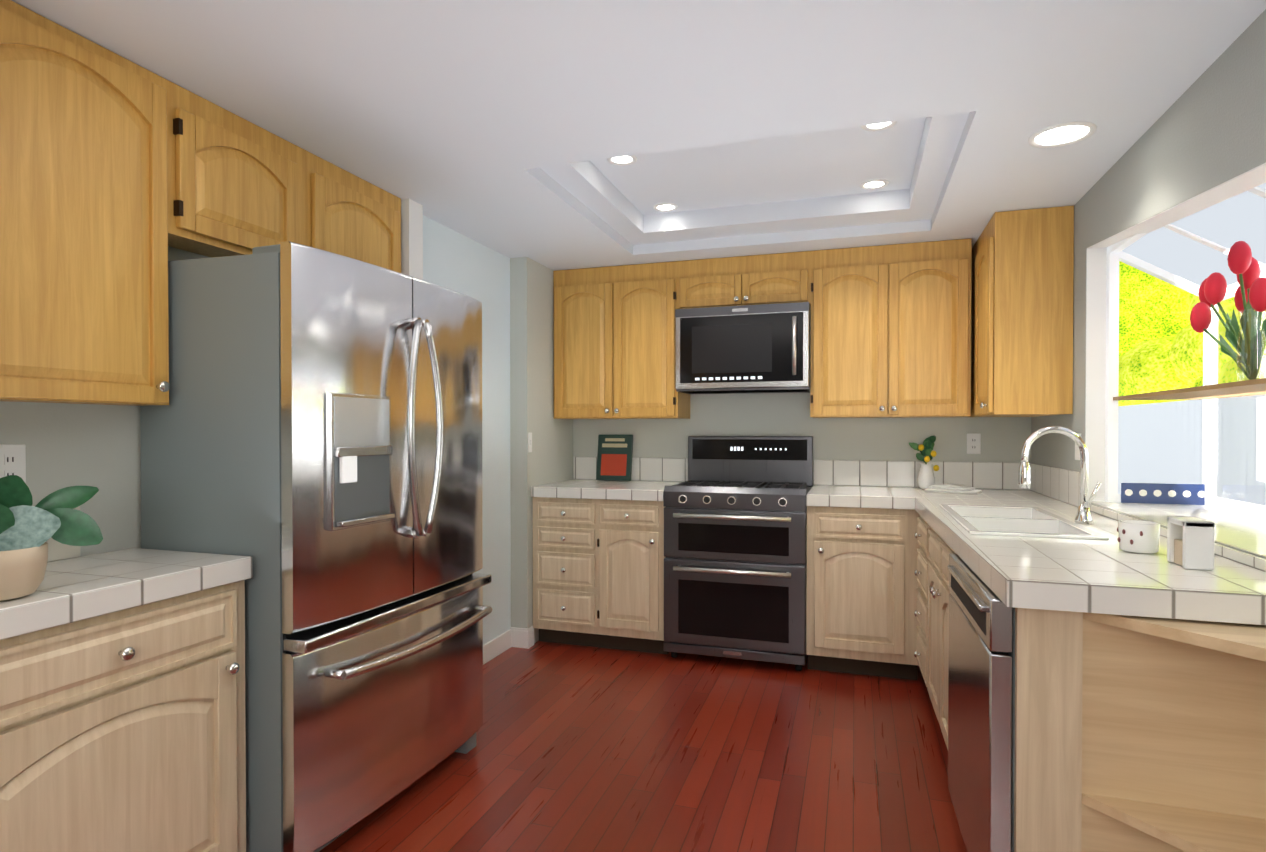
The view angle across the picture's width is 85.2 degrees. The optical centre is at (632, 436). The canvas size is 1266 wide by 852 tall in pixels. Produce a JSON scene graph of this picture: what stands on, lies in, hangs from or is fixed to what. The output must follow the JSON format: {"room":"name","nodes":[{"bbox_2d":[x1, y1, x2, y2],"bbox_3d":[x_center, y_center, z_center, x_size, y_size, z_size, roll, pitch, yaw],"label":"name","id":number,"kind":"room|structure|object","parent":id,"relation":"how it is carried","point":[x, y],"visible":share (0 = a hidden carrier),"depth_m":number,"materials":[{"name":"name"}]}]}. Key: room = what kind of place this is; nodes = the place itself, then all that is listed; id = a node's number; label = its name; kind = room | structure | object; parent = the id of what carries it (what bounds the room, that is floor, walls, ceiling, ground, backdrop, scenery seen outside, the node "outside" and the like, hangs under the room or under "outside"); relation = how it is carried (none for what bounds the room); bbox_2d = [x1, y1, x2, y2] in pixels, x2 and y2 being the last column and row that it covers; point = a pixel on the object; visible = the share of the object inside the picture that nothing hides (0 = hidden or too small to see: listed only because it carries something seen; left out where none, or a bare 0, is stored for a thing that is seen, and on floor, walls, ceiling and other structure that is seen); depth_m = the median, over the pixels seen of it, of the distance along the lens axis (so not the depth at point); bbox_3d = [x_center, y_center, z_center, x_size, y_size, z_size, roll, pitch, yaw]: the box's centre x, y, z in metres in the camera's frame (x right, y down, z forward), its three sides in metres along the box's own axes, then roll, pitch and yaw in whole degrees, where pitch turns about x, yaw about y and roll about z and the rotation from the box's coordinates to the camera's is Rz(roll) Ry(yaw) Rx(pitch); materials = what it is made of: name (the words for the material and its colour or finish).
{"room":"kitchen","nodes":[
{"label":"kitchen","id":0,"kind":"room"},
{"bbox_2d":[0,215,510,644],"bbox_3d":[-1.627,0.119,1.566,0.200,2.280,6.660,0,1,18],"label":"wall","id":1,"kind":"structure","parent":0,"point":[98,446],"depth_m":2.22,"materials":[{"name":"grey paint"}]},
{"bbox_2d":[0,444,25,482],"bbox_3d":[-1.560,0.077,1.723,0.008,0.116,0.072,0,1,18],"label":"electrical outlet","id":2,"kind":"object","parent":1,"relation":"attached to","point":[12,459],"visible":0.77,"depth_m":1.73,"materials":[{"name":"white plastic"}]},
{"bbox_2d":[0,0,183,405],"bbox_3d":[-1.498,-0.553,1.659,0.158,0.932,0.710,0,1,18],"label":"upper cabinet","id":3,"kind":"object","parent":1,"relation":"attached to","point":[119,175],"depth_m":1.74,"materials":[{"name":"brown wood"}]},
{"bbox_2d":[184,89,311,257],"bbox_3d":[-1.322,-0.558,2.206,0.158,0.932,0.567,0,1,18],"label":"upper cabinet","id":4,"kind":"object","parent":1,"relation":"attached to","point":[247,186],"depth_m":2.19,"materials":[{"name":"brown wood"}]},
{"bbox_2d":[312,154,400,272],"bbox_3d":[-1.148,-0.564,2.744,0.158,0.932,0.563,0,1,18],"label":"upper cabinet","id":5,"kind":"object","parent":1,"relation":"attached to","point":[353,217],"depth_m":2.69,"materials":[{"name":"brown wood"}]},
{"bbox_2d":[401,198,572,642],"bbox_3d":[-0.727,0.097,3.849,0.109,2.280,1.759,0,1,18],"label":"wall","id":6,"kind":"structure","parent":0,"point":[548,459],"depth_m":4.04,"materials":[{"name":"grey paint"}]},
{"bbox_2d":[483,626,533,664],"bbox_3d":[-0.802,1.183,3.607,0.124,0.112,1.028,0,1,18],"label":"baseboard","id":7,"kind":"structure","parent":6,"relation":"attached to","point":[510,638],"depth_m":4.01,"materials":[{"name":"white wood"}]},
{"bbox_2d":[528,433,531,451],"bbox_3d":[-0.601,0.035,4.040,0.012,0.116,0.044,0,1,18],"label":"light switch","id":8,"kind":"object","parent":6,"relation":"attached to","point":[529,442],"visible":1,"depth_m":4.03,"materials":[{"name":"white plastic"}]},
{"bbox_2d":[11,0,1265,270],"bbox_3d":[-0.198,-1.142,1.145,3.550,0.250,7.160,0,1,18],"label":"ceiling","id":9,"kind":"structure","parent":0,"point":[507,128],"depth_m":2.10,"materials":[{"name":"white paint"}]},
{"bbox_2d":[607,155,636,165],"bbox_3d":[-0.047,-1.181,2.935,0.130,0.006,0.130,0,1,18],"label":"recessed light","id":10,"kind":"object","parent":9,"relation":"in","point":[625,160],"visible":0.6,"depth_m":2.95,"materials":[{"name":"white"}]},
{"bbox_2d":[653,203,677,211],"bbox_3d":[0.169,-1.188,3.570,0.130,0.006,0.130,0,1,18],"label":"recessed light","id":11,"kind":"object","parent":9,"relation":"in","point":[664,207],"visible":1,"depth_m":3.56,"materials":[{"name":"white"}]},
{"bbox_2d":[859,179,888,189],"bbox_3d":[1.133,-1.184,3.237,0.130,0.006,0.130,0,1,18],"label":"recessed light","id":12,"kind":"object","parent":9,"relation":"in","point":[873,184],"visible":1,"depth_m":3.24,"materials":[{"name":"white"}]},
{"bbox_2d":[861,121,896,130],"bbox_3d":[0.924,-1.178,2.590,0.130,0.006,0.130,0,1,18],"label":"recessed light","id":13,"kind":"object","parent":9,"relation":"in","point":[878,127],"visible":0.46,"depth_m":2.62,"materials":[{"name":"white glass"}]},
{"bbox_2d":[1028,122,1096,147],"bbox_3d":[1.460,-1.026,2.345,0.200,0.006,0.200,0,1,18],"label":"recessed light","id":14,"kind":"object","parent":9,"relation":"in","point":[1062,134],"visible":1,"depth_m":2.34,"materials":[{"name":"white"}]},
{"bbox_2d":[319,640,966,851],"bbox_3d":[-0.198,1.288,1.169,3.550,0.050,7.160,0,1,18],"label":"floor","id":15,"kind":"structure","parent":0,"point":[578,748],"depth_m":2.61,"materials":[{"name":"brown wood"}]},
{"bbox_2d":[0,580,245,851],"bbox_3d":[-1.351,0.825,1.622,0.470,0.866,0.703,0,1,18],"label":"base cabinet","id":16,"kind":"object","parent":15,"relation":"on","point":[122,731],"visible":1,"depth_m":1.58,"materials":[{"name":"brown wood"}]},
{"bbox_2d":[0,506,251,639],"bbox_3d":[-1.362,0.286,1.620,0.447,0.211,0.703,0,1,18],"label":"countertop","id":17,"kind":"structure","parent":16,"relation":"on","point":[74,586],"depth_m":1.64,"materials":[{"name":"white tile"}]},
{"bbox_2d":[0,475,102,600],"bbox_3d":[-1.294,0.200,1.395,0.196,0.263,0.310,0,1,18],"label":"potted plant","id":18,"kind":"object","parent":17,"relation":"on","point":[28,530],"visible":1,"depth_m":1.43,"materials":[{"name":"beige"}]},
{"bbox_2d":[140,241,491,851],"bbox_3d":[-0.977,0.356,2.386,0.682,1.790,0.968,0,1,18],"label":"refrigerator","id":19,"kind":"object","parent":15,"relation":"on","point":[311,438],"visible":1,"depth_m":2.00,"materials":[{"name":"grey metal"}]},
{"bbox_2d":[533,497,668,653],"bbox_3d":[-0.121,0.794,4.226,0.807,0.878,0.680,0,1,18],"label":"base cabinet","id":20,"kind":"object","parent":15,"relation":"on","point":[598,572],"visible":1,"depth_m":3.94,"materials":[{"name":"brown wood"}]},
{"bbox_2d":[531,457,687,500],"bbox_3d":[-0.117,0.247,4.232,0.807,0.213,0.657,0,1,18],"label":"countertop","id":21,"kind":"structure","parent":20,"relation":"on","point":[650,476],"depth_m":4.36,"materials":[{"name":"white tile"}]},
{"bbox_2d":[596,435,632,480],"bbox_3d":[-0.120,0.137,4.520,0.235,0.300,0.071,0,1,18],"label":"cookbook","id":22,"kind":"object","parent":21,"relation":"on","point":[614,457],"visible":0.98,"depth_m":4.51,"materials":[{"name":"teal paper"}]},
{"bbox_2d":[663,436,812,670],"bbox_3d":[0.622,0.618,3.964,0.762,1.235,0.717,0,1,18],"label":"range","id":23,"kind":"object","parent":15,"relation":"on","point":[735,547],"visible":0.98,"depth_m":3.70,"materials":[{"name":"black metal"}]},
{"bbox_2d":[806,506,919,679],"bbox_3d":[1.253,0.798,3.783,0.546,0.878,0.680,0,1,18],"label":"base cabinet","id":24,"kind":"object","parent":15,"relation":"on","point":[861,598],"visible":1,"depth_m":3.50,"materials":[{"name":"brown wood"}]},
{"bbox_2d":[806,460,906,508],"bbox_3d":[1.246,0.251,3.792,0.525,0.213,0.657,0,1,18],"label":"countertop","id":25,"kind":"structure","parent":24,"relation":"on","point":[864,482],"depth_m":4.02,"materials":[{"name":"white tile"}]},
{"bbox_2d":[914,516,955,672],"bbox_3d":[1.605,0.804,3.141,0.549,0.878,0.429,0,1,18],"label":"base cabinet","id":26,"kind":"object","parent":15,"relation":"on","point":[934,552],"depth_m":3.13,"materials":[{"name":"brown wood"}]},
{"bbox_2d":[907,461,1265,624],"bbox_3d":[1.489,0.332,2.692,0.672,0.352,2.602,0,1,18],"label":"countertop","id":27,"kind":"structure","parent":26,"relation":"on","point":[1035,546],"depth_m":1.82,"materials":[{"name":"white tile"}]},
{"bbox_2d":[909,435,938,488],"bbox_3d":[1.634,0.145,3.868,0.159,0.302,0.113,0,1,18],"label":"plant","id":28,"kind":"object","parent":27,"relation":"on","point":[926,478],"visible":1,"depth_m":3.85,"materials":[{"name":"green plant"}]},
{"bbox_2d":[925,484,981,493],"bbox_3d":[1.717,0.279,3.694,0.260,0.036,0.140,0,1,36],"label":"dish towel","id":29,"kind":"object","parent":27,"relation":"on","point":[949,488],"visible":1,"depth_m":3.65,"materials":[{"name":"white fabric"}]},
{"bbox_2d":[1018,426,1100,523],"bbox_3d":[1.526,0.136,2.473,0.247,0.348,0.094,0,1,18],"label":"faucet","id":30,"kind":"object","parent":27,"relation":"on","point":[1083,516],"visible":1,"depth_m":2.47,"materials":[{"name":"silver metal"}]},
{"bbox_2d":[1117,520,1159,553],"bbox_3d":[1.385,0.275,1.888,0.097,0.080,0.104,0,1,18],"label":"cup","id":31,"kind":"object","parent":27,"relation":"on","point":[1139,536],"visible":1,"depth_m":1.85,"materials":[{"name":"white ceramic"}]},
{"bbox_2d":[1167,516,1214,569],"bbox_3d":[1.363,0.260,1.685,0.060,0.115,0.100,0,1,18],"label":"napkin holder","id":32,"kind":"object","parent":27,"relation":"on","point":[1190,542],"visible":1,"depth_m":1.64,"materials":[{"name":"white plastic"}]},
{"bbox_2d":[922,568,949,748],"bbox_3d":[1.428,0.919,2.550,0.557,0.660,0.828,0,1,18],"label":"base cabinet","id":33,"kind":"object","parent":15,"relation":"on","point":[931,612],"depth_m":2.70,"materials":[{"name":"brown wood"}]},
{"bbox_2d":[947,553,1014,851],"bbox_3d":[1.195,0.819,1.849,0.585,0.874,0.637,0,1,18],"label":"dishwasher","id":34,"kind":"object","parent":15,"relation":"on","point":[981,718],"visible":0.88,"depth_m":1.73,"materials":[{"name":"grey metal"}]},
{"bbox_2d":[1014,608,1265,851],"bbox_3d":[1.095,0.826,1.310,0.572,0.872,0.441,0,1,18],"label":"panel","id":35,"kind":"object","parent":15,"relation":"on","point":[1139,734],"visible":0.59,"depth_m":1.52,"materials":[{"name":"brown wood"}]},
{"bbox_2d":[573,393,1030,489],"bbox_3d":[0.825,0.092,4.332,3.550,2.280,0.110,0,1,18],"label":"wall","id":36,"kind":"structure","parent":0,"point":[1003,439],"depth_m":4.19,"materials":[{"name":"grey paint"}]},
{"bbox_2d":[553,266,620,418],"bbox_3d":[-0.237,-0.580,4.424,0.457,0.932,0.348,0,1,18],"label":"upper cabinet","id":37,"kind":"object","parent":36,"relation":"attached to","point":[587,301],"depth_m":4.26,"materials":[{"name":"brown wood"}]},
{"bbox_2d":[621,261,689,418],"bbox_3d":[0.097,-0.579,4.316,0.457,0.932,0.348,0,1,18],"label":"upper cabinet","id":38,"kind":"object","parent":36,"relation":"attached to","point":[648,291],"depth_m":4.14,"materials":[{"name":"brown wood"}]},
{"bbox_2d":[677,255,752,308],"bbox_3d":[0.517,-0.898,4.178,0.426,0.292,0.348,0,1,18],"label":"upper cabinet","id":39,"kind":"object","parent":36,"relation":"attached to","point":[727,281],"depth_m":4.02,"materials":[{"name":"brown wood"}]},
{"bbox_2d":[675,302,810,394],"bbox_3d":[0.661,-0.506,4.075,0.758,0.480,0.462,0,1,18],"label":"microwave","id":40,"kind":"object","parent":39,"relation":"attached to","point":[752,349],"visible":0.98,"depth_m":3.90,"materials":[{"name":"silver metal"}]},
{"bbox_2d":[753,251,812,305],"bbox_3d":[0.841,-0.897,4.073,0.426,0.292,0.348,0,1,18],"label":"upper cabinet","id":41,"kind":"object","parent":36,"relation":"attached to","point":[779,277],"depth_m":3.90,"materials":[{"name":"brown wood"}]},
{"bbox_2d":[810,238,971,417],"bbox_3d":[1.433,-0.575,3.886,0.818,0.932,0.348,0,1,18],"label":"upper cabinet","id":42,"kind":"object","parent":36,"relation":"attached to","point":[890,331],"depth_m":3.72,"materials":[{"name":"brown wood"}]},
{"bbox_2d":[967,433,980,453],"bbox_3d":[1.935,0.041,3.910,0.072,0.116,0.008,0,1,18],"label":"electrical outlet","id":43,"kind":"object","parent":36,"relation":"attached to","point":[973,443],"visible":1,"depth_m":3.91,"materials":[{"name":"white plastic"}]},
{"bbox_2d":[1031,9,1265,558],"bbox_3d":[1.242,0.128,0.641,0.110,2.280,6.660,0,1,18],"label":"wall","id":44,"kind":"structure","parent":0,"point":[1199,144],"depth_m":2.27,"materials":[{"name":"grey paint"}]},
{"bbox_2d":[969,206,1073,416],"bbox_3d":[1.914,-0.571,3.507,0.370,0.932,0.772,0,1,18],"label":"upper cabinet","id":45,"kind":"object","parent":44,"relation":"attached to","point":[1022,269],"visible":1,"depth_m":3.15,"materials":[{"name":"brown wood"}]},
{"bbox_2d":[1075,433,1080,459],"bbox_3d":[1.944,0.045,3.009,0.008,0.116,0.072,0,1,18],"label":"electrical outlet","id":46,"kind":"object","parent":44,"relation":"attached to","point":[1077,453],"visible":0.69,"depth_m":3.01,"materials":[{"name":"white plastic"}]},
{"bbox_2d":[1091,183,1265,556],"bbox_3d":[1.929,-0.232,2.176,0.468,1.129,1.430,0,1,18],"label":"garden window","id":47,"kind":"structure","parent":44,"relation":"in","point":[1189,253],"depth_m":2.62,"materials":[{"name":"white"}]},
{"bbox_2d":[1190,241,1265,380],"bbox_3d":[1.967,-0.391,2.230,0.169,0.464,0.399,0,1,18],"label":"tulips","id":48,"kind":"object","parent":47,"relation":"on","point":[1250,292],"visible":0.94,"depth_m":2.20,"materials":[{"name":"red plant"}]},
{"label":"outside","id":49,"kind":"structure","parent":0,"visible":0},
{"bbox_3d":[8.567,1.437,1.307,12.650,0.250,20.000,0,1,18],"label":"ground","id":50,"kind":"structure","parent":49,"visible":0},
{"bbox_2d":[1118,261,1189,405],"bbox_3d":[5.328,-2.234,3.366,4.700,7.050,22.000,0,1,18],"label":"foliage","id":51,"kind":"object","parent":50,"relation":"on","point":[1151,307],"depth_m":13.33,"materials":[{"name":"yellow plant"}]},
{"bbox_2d":[1118,394,1265,505],"bbox_3d":[4.775,0.470,3.991,0.080,1.630,20.800,0,1,18],"label":"fence","id":52,"kind":"object","parent":50,"relation":"on","point":[1160,442],"depth_m":7.14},
{"bbox_2d":[1118,289,1265,405],"bbox_3d":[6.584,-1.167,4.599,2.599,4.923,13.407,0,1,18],"label":"tree","id":53,"kind":"object","parent":50,"relation":"on","point":[1171,362],"visible":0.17,"depth_m":9.38,"materials":[{"name":"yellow plant"}]}
]}

